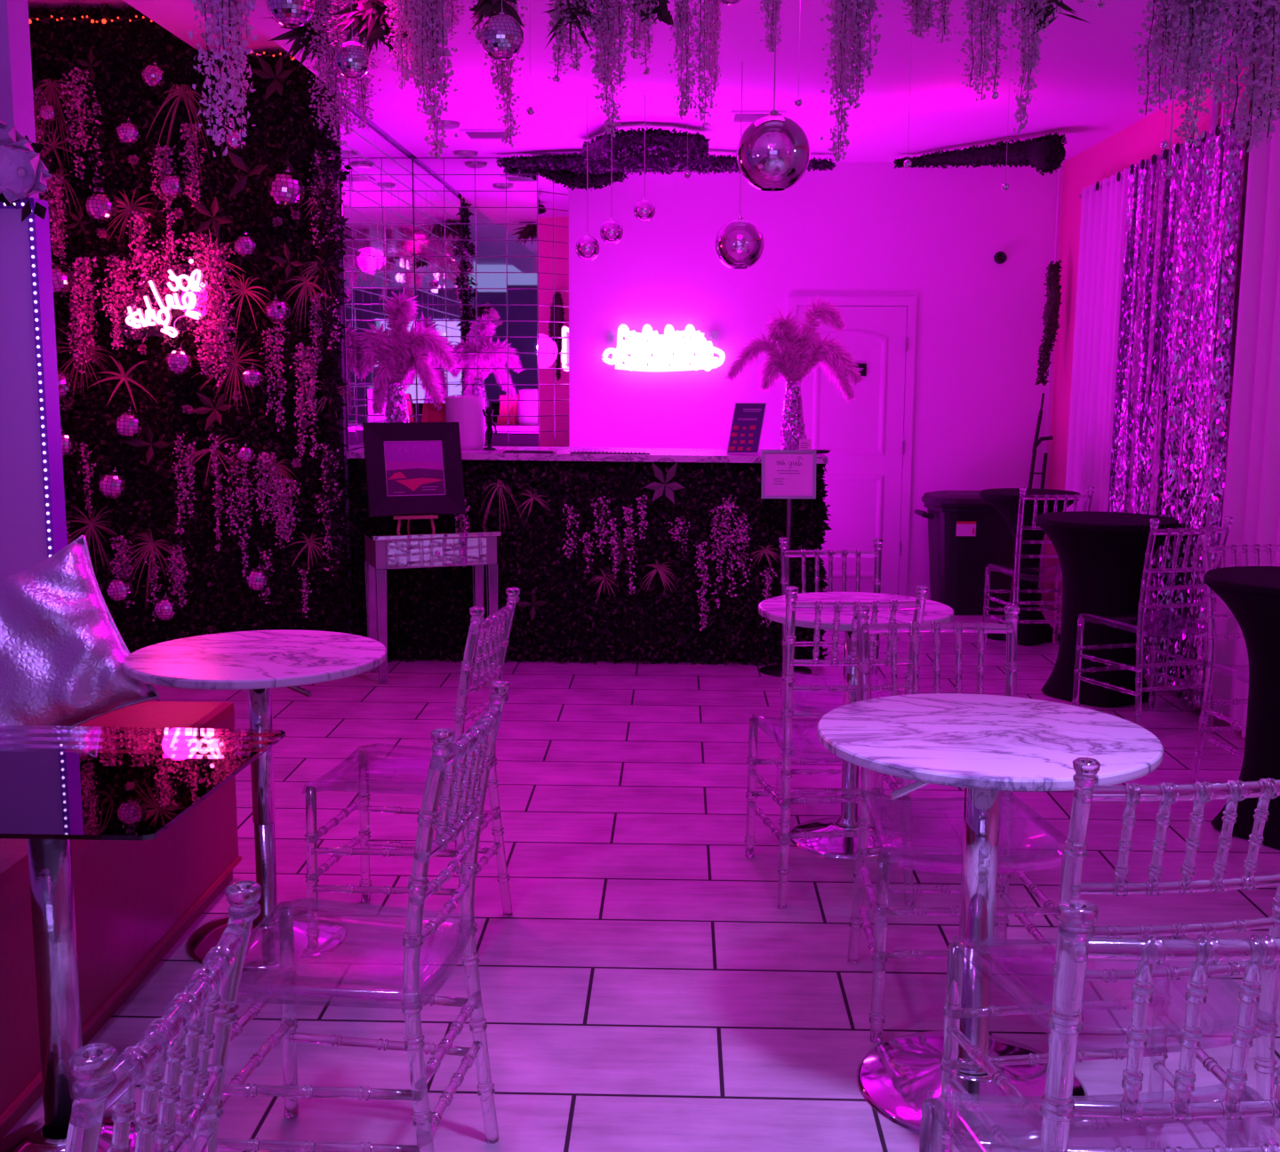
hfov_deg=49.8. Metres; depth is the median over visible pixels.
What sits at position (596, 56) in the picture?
wisteria
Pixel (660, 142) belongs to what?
garland
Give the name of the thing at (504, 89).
wisteria
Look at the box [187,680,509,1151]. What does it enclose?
chair
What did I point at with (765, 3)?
wisteria
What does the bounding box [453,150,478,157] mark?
ceiling vent
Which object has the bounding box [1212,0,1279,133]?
wisteria
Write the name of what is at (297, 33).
leaves
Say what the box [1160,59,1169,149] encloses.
bauble
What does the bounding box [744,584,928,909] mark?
chair
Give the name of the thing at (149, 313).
sign
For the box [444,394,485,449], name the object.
tub
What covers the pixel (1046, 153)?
garland
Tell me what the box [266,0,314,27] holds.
disco ball
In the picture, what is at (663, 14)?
leaves
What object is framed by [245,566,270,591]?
disco ball
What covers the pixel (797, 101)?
bauble
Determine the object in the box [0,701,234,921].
seat cushion
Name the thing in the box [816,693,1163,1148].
bistro table
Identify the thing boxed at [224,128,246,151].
disco ball
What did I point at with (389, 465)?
print
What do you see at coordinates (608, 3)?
wisteria
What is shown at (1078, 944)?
chair
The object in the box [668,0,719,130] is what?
wisteria
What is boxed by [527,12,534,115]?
bauble
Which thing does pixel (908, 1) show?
wisteria
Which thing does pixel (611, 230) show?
globe
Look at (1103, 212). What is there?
sheer curtain
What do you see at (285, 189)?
disco ball
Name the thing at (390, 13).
wisteria
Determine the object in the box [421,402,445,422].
picture frame
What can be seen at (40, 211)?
foliage
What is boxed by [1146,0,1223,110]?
wisteria
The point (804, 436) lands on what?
bottle
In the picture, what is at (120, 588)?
disco ball
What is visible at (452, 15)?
wisteria
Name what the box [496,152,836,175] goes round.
garland
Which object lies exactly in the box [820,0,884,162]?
wisteria
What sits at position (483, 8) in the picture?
hanging greenery
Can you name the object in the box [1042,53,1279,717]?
wall
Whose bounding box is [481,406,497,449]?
figurine
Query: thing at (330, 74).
wisteria
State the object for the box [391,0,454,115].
wisteria
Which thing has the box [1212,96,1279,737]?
sheer curtain
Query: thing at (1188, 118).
wisteria
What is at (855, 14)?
wisteria
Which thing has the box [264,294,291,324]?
disco ball
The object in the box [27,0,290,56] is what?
ceiling
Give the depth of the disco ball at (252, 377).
6.64 m
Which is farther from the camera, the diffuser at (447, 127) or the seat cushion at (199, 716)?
the diffuser at (447, 127)
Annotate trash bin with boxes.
[914,490,1014,615]
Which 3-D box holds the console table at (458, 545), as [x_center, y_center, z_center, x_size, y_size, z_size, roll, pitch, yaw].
[-1.021,0.129,6.762,0.615,0.715,0.368,-3,9,-20]
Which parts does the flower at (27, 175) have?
flower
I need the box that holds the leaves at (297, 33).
[268,5,375,69]
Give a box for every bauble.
[341,6,348,98]
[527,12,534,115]
[683,112,690,178]
[794,0,801,106]
[904,7,912,167]
[990,14,999,99]
[1000,4,1013,191]
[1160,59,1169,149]
[1161,3,1179,179]
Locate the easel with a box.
[393,514,438,531]
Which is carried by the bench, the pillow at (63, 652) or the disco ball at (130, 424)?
the pillow at (63, 652)
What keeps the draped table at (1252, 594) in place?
on the floor
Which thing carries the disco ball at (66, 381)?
attached to the wall at (190, 524)
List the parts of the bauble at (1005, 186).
cord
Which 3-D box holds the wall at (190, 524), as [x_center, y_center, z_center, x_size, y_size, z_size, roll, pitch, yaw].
[-2.271,-1.128,6.756,1.792,3.235,0.361,1,8,2]
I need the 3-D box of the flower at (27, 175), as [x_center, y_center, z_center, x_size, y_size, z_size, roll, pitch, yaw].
[-1.733,-1.130,3.849,0.181,0.176,0.079,1,8,2]
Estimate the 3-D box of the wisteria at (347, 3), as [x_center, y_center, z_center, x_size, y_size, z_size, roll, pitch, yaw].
[-0.919,-1.848,4.425,0.243,0.308,0.303,3,9,19]
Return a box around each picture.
[384,440,442,462]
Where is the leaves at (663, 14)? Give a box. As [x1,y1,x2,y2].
[630,0,673,24]
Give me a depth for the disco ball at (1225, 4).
3.38 m
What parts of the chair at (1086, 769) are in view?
leg, post, leg, rail, rail, rail, rail, post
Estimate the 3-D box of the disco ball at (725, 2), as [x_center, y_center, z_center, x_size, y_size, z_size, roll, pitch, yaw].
[0.250,-1.734,3.783,0.089,0.318,0.089,-3,9,-22]
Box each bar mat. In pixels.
[503,449,556,453]
[570,450,650,454]
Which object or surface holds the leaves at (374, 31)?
hanging from the ceiling at (1086, 92)
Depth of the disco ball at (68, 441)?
6.72 m
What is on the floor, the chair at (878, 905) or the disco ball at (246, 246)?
the chair at (878, 905)
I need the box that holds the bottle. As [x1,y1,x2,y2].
[801,423,806,439]
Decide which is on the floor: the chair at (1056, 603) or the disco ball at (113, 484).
the chair at (1056, 603)
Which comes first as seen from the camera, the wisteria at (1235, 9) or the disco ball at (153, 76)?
the wisteria at (1235, 9)
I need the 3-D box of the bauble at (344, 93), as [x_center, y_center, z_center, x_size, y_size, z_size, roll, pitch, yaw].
[-0.952,-1.766,4.420,0.025,0.452,0.025,1,8,2]
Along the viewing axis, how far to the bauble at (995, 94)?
4.38 m
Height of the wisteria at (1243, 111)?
0.807 m
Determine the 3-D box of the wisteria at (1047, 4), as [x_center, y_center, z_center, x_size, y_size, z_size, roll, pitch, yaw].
[1.121,-1.716,3.763,0.181,0.361,0.160,-6,11,-38]
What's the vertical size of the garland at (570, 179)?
0.200 m
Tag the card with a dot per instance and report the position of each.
(804, 444)
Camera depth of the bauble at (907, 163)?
4.42 m
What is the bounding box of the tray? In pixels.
[816,449,830,453]
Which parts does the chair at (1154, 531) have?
leg, post, leg, rail, rail, rail, rail, post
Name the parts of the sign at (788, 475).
frame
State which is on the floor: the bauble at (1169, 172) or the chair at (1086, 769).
the chair at (1086, 769)
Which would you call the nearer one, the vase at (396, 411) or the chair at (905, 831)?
the chair at (905, 831)
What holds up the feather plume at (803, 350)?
in the vase at (792, 419)
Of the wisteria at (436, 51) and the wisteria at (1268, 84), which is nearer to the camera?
the wisteria at (1268, 84)
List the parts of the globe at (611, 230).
globe, cord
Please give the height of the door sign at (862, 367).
0.080 m
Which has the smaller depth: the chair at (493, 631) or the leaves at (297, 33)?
the chair at (493, 631)
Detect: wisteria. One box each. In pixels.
[181,0,260,158]
[206,0,228,53]
[217,0,266,109]
[300,0,385,146]
[320,0,375,47]
[380,0,428,83]
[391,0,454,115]
[392,0,459,159]
[428,0,469,35]
[467,0,527,147]
[545,0,587,83]
[573,0,636,137]
[578,0,633,87]
[622,0,657,75]
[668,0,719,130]
[702,0,722,108]
[757,0,786,52]
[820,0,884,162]
[824,0,872,108]
[901,0,934,39]
[903,0,956,43]
[953,0,1015,101]
[1010,0,1048,134]
[1021,0,1068,20]
[1076,0,1105,8]
[1132,0,1209,115]
[1137,0,1223,146]
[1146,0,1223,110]
[1198,0,1236,104]
[1208,0,1279,154]
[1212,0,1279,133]
[1224,0,1279,147]
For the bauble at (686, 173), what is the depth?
5.80 m
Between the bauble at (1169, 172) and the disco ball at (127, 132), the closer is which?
the bauble at (1169, 172)
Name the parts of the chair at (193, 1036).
post, rail, rail, rail, post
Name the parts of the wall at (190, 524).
stem, stem, stem, stem, stem, stem, stem, stem, stem, stem, stem, stem, stem, stem, stem, stem, stem, stem, stem, stem, stem, stem, stem, stem, stem, stem, stem, stem, stem, stem, stem, stem, stem, stem, stem, stem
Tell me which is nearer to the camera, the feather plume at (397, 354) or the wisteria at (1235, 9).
the wisteria at (1235, 9)
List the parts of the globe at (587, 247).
cord, globe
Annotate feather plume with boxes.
[358,284,459,415]
[725,295,864,401]
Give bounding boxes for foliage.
[0,135,56,222]
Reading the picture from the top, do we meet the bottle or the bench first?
the bottle
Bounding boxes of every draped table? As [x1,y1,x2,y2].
[979,488,1080,646]
[1034,511,1179,707]
[1203,566,1279,847]
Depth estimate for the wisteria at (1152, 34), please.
3.55 m
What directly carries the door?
in the wall at (934, 236)
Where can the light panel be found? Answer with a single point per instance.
(33, 526)
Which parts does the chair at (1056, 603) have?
leg, post, rail, rail, rail, rail, leg, post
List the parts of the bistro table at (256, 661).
height lever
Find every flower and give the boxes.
[0,119,31,166]
[0,138,52,203]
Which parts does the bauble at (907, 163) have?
cord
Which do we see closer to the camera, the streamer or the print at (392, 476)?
the streamer
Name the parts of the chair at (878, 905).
post, leg, rail, post, leg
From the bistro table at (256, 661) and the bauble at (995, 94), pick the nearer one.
the bistro table at (256, 661)
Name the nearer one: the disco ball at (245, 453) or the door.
the disco ball at (245, 453)
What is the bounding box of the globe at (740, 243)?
[714,62,764,268]
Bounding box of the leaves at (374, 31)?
[355,0,415,55]
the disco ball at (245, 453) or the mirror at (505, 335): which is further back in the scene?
the mirror at (505, 335)
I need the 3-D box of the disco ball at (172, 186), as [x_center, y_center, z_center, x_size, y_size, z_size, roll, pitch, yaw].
[-2.223,-1.859,6.557,0.123,0.139,0.122,6,10,32]
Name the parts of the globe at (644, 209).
globe, cord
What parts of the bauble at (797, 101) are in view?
cord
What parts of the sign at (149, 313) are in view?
power cord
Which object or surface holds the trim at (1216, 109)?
attached to the wall at (1141, 140)
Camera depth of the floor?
3.74 m
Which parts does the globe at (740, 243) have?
globe, cord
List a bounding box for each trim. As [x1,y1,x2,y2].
[1038,163,1061,588]
[1209,71,1223,131]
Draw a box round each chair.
[64,880,261,1151]
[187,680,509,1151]
[304,587,519,947]
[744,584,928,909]
[776,537,902,825]
[847,605,1065,1043]
[919,898,1279,1151]
[939,757,1279,1151]
[982,486,1095,645]
[1071,516,1232,734]
[1190,534,1279,783]
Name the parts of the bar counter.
stem, stem, stem, stem, stem, stem, stem, stem, stem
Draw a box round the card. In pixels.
[799,439,811,449]
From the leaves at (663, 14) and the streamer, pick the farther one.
the streamer
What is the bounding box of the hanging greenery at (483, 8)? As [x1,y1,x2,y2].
[469,0,524,29]
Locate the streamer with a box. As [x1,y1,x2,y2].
[1221,59,1241,125]
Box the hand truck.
[1028,392,1053,600]
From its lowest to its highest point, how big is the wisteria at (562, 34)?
0.499 m
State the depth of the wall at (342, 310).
7.07 m
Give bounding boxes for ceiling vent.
[432,120,460,129]
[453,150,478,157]
[460,128,516,139]
[729,110,786,122]
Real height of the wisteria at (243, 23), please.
0.856 m
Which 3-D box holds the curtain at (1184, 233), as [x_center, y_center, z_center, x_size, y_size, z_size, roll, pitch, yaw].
[2.503,-0.747,6.504,0.148,2.502,1.453,1,8,2]
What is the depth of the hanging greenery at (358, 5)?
4.21 m
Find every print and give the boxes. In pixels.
[385,461,443,470]
[386,468,445,495]
[388,472,406,479]
[396,478,442,490]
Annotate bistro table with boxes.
[123,630,386,971]
[758,592,953,859]
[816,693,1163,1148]
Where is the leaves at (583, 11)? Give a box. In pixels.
[541,0,610,50]
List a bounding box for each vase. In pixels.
[384,383,409,422]
[780,381,803,449]
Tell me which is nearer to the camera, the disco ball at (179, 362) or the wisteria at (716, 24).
the wisteria at (716, 24)
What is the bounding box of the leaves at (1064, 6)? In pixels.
[1020,0,1089,37]
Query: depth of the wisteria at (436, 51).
3.93 m
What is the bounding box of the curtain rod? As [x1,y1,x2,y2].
[1079,112,1271,198]
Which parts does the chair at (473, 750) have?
leg, leg, post, rail, rail, rail, rail, post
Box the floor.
[4,600,1279,1151]
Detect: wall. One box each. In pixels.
[0,0,39,199]
[28,2,364,653]
[335,92,416,633]
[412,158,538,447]
[412,160,568,447]
[416,157,1063,600]
[537,172,569,447]
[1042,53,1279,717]
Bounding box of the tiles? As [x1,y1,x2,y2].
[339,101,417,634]
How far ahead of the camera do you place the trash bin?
8.48 m
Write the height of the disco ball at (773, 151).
0.763 m
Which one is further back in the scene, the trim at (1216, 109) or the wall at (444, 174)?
the wall at (444, 174)
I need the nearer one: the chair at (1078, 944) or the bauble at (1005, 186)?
the chair at (1078, 944)
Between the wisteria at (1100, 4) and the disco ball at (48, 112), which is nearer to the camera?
the wisteria at (1100, 4)
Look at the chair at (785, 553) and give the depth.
4.79 m
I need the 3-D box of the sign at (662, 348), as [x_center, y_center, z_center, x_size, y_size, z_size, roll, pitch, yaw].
[0.152,-1.470,8.890,0.794,0.304,0.076,1,8,2]
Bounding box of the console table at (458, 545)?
[360,523,501,684]
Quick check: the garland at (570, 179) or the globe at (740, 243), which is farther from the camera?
the garland at (570, 179)
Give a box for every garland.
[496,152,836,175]
[526,168,628,191]
[581,127,711,164]
[893,131,1067,175]
[1035,259,1062,385]
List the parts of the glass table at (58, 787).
glass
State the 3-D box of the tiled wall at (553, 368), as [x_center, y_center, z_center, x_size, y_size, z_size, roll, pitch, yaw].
[-0.553,-1.233,8.886,0.257,2.795,0.003,-8,12,-43]
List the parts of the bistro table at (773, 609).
height lever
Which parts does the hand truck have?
rail, handle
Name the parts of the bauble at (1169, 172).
cord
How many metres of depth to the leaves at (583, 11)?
3.98 m
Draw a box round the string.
[29,16,294,59]
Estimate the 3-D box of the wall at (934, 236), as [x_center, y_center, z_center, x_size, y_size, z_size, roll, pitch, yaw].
[-0.210,-1.451,8.995,5.950,3.200,0.100,1,8,2]
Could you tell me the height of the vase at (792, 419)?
0.370 m
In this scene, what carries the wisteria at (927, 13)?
hanging from the ceiling at (1086, 92)
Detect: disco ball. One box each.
[39,102,58,122]
[51,260,72,295]
[57,369,75,399]
[61,426,77,458]
[84,187,117,223]
[98,468,128,499]
[105,572,134,602]
[114,406,144,439]
[115,117,142,146]
[140,61,166,88]
[152,592,179,621]
[159,169,185,199]
[164,344,194,376]
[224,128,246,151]
[233,230,258,258]
[236,443,255,463]
[240,363,263,388]
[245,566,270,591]
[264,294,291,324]
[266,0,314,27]
[266,166,304,209]
[335,0,370,79]
[480,0,523,60]
[719,0,741,5]
[736,1,810,191]
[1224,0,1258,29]
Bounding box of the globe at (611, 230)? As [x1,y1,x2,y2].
[600,95,623,243]
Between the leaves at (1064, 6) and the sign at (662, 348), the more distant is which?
the sign at (662, 348)
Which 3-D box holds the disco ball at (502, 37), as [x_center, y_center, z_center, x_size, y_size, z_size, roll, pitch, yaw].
[-0.373,-1.643,3.713,0.118,0.485,0.117,1,8,2]
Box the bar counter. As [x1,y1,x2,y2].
[345,446,831,666]
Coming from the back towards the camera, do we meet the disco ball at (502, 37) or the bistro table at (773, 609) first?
the bistro table at (773, 609)
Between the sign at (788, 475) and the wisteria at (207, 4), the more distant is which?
the sign at (788, 475)
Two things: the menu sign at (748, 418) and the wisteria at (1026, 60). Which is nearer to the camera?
the wisteria at (1026, 60)
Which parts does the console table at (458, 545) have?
leg, leg, drawer, drawer trim, leg, leg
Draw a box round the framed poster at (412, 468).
[362,422,465,516]
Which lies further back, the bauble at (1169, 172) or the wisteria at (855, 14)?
the bauble at (1169, 172)
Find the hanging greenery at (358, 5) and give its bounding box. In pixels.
[329,0,396,53]
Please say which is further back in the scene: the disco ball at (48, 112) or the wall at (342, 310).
the wall at (342, 310)
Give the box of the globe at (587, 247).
[575,95,599,260]
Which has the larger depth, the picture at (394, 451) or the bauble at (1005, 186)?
the picture at (394, 451)
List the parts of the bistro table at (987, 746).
height lever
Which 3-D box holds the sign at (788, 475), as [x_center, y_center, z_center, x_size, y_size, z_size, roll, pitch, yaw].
[0.727,-0.070,6.824,0.268,1.107,0.260,1,8,2]
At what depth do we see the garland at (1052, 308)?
8.51 m
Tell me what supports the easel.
on the console table at (458, 545)
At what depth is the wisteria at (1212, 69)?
3.52 m
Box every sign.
[125,243,207,337]
[601,323,725,371]
[726,402,767,453]
[760,449,816,677]
[844,363,866,375]
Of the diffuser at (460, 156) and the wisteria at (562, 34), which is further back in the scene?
the diffuser at (460, 156)
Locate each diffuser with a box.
[437,125,455,129]
[457,154,473,157]
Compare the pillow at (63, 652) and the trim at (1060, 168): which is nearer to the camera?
the pillow at (63, 652)
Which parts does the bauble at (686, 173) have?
cord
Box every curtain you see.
[1060,168,1128,577]
[1107,114,1250,707]
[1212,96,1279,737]
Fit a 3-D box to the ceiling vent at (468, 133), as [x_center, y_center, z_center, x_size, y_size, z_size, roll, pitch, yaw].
[-0.847,-2.475,7.729,0.280,0.012,0.280,1,8,2]
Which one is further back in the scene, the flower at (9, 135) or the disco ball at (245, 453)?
the disco ball at (245, 453)
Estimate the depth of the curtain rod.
6.65 m
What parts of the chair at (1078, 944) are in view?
leg, post, rail, rail, rail, leg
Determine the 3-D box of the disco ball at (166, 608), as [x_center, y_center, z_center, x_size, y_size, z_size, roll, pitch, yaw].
[-2.356,0.155,6.857,0.123,0.140,0.123,5,10,31]
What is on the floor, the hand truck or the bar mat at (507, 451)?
the hand truck
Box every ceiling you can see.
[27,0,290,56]
[240,0,1263,162]
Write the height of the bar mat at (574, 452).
0.009 m
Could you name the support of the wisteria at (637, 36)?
hanging from the ceiling at (1086, 92)
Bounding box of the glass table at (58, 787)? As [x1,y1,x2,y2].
[0,728,285,1151]
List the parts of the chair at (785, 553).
post, rail, rail, post, leg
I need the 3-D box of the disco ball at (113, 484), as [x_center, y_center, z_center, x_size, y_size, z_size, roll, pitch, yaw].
[-2.585,-0.455,6.774,0.141,0.159,0.142,-2,9,-15]
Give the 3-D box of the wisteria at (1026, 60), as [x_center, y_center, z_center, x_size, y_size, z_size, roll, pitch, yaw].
[1.064,-1.561,3.783,0.142,0.685,0.141,3,9,16]
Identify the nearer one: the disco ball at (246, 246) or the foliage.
the foliage
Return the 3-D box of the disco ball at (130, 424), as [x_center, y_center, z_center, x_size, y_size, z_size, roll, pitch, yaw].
[-2.490,-0.747,6.728,0.141,0.160,0.142,3,9,18]
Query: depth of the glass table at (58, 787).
2.56 m
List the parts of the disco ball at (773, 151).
globe, cord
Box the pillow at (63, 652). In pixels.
[0,535,159,729]
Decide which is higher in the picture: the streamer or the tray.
the streamer
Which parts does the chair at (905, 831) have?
leg, post, rail, rail, rail, rail, leg, post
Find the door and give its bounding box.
[787,296,917,595]
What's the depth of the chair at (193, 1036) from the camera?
1.36 m
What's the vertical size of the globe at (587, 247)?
0.778 m
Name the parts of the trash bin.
handle, lid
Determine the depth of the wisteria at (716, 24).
4.11 m
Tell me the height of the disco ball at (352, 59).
0.514 m
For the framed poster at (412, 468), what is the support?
on the easel
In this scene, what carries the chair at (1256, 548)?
on the floor
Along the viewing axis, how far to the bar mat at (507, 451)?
6.95 m
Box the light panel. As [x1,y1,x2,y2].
[0,197,67,580]
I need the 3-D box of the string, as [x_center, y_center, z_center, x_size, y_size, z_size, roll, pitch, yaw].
[-2.268,-2.535,6.494,1.305,0.202,0.021,1,8,2]
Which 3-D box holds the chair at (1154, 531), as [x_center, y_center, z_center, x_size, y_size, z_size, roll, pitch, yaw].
[2.155,0.185,5.821,0.422,0.911,0.484,-2,9,-16]
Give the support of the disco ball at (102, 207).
attached to the wall at (190, 524)
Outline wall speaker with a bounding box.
[993,251,1007,263]
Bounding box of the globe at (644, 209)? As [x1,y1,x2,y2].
[633,94,655,221]
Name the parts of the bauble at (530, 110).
cord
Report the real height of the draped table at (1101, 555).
0.830 m
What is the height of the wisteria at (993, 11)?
0.581 m
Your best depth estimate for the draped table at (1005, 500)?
7.66 m
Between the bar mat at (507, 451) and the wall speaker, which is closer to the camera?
the bar mat at (507, 451)
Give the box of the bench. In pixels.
[0,701,241,1141]
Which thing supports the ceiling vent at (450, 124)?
in the ceiling at (1086, 92)
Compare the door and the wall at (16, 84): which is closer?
the wall at (16, 84)
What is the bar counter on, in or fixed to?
on the floor
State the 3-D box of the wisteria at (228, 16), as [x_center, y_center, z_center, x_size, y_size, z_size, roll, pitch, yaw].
[-1.065,-1.585,3.530,0.291,0.983,0.233,4,9,27]
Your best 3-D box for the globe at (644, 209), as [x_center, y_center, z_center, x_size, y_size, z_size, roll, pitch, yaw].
[0.023,-2.022,6.679,0.107,0.593,0.107,1,8,2]
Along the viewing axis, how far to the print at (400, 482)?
6.65 m
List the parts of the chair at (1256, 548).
post, rail, rail, rail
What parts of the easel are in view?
leg, leg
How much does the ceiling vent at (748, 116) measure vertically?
0.012 m
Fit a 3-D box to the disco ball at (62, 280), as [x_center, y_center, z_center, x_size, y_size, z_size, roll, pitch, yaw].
[-2.811,-1.434,6.637,0.151,0.168,0.151,4,9,26]
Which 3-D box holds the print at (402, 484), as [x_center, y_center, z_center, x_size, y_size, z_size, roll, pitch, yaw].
[-1.062,-0.442,6.660,0.238,0.062,0.016,-3,9,-20]
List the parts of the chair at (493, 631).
leg, leg, post, rail, rail, rail, post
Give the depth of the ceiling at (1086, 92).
6.40 m

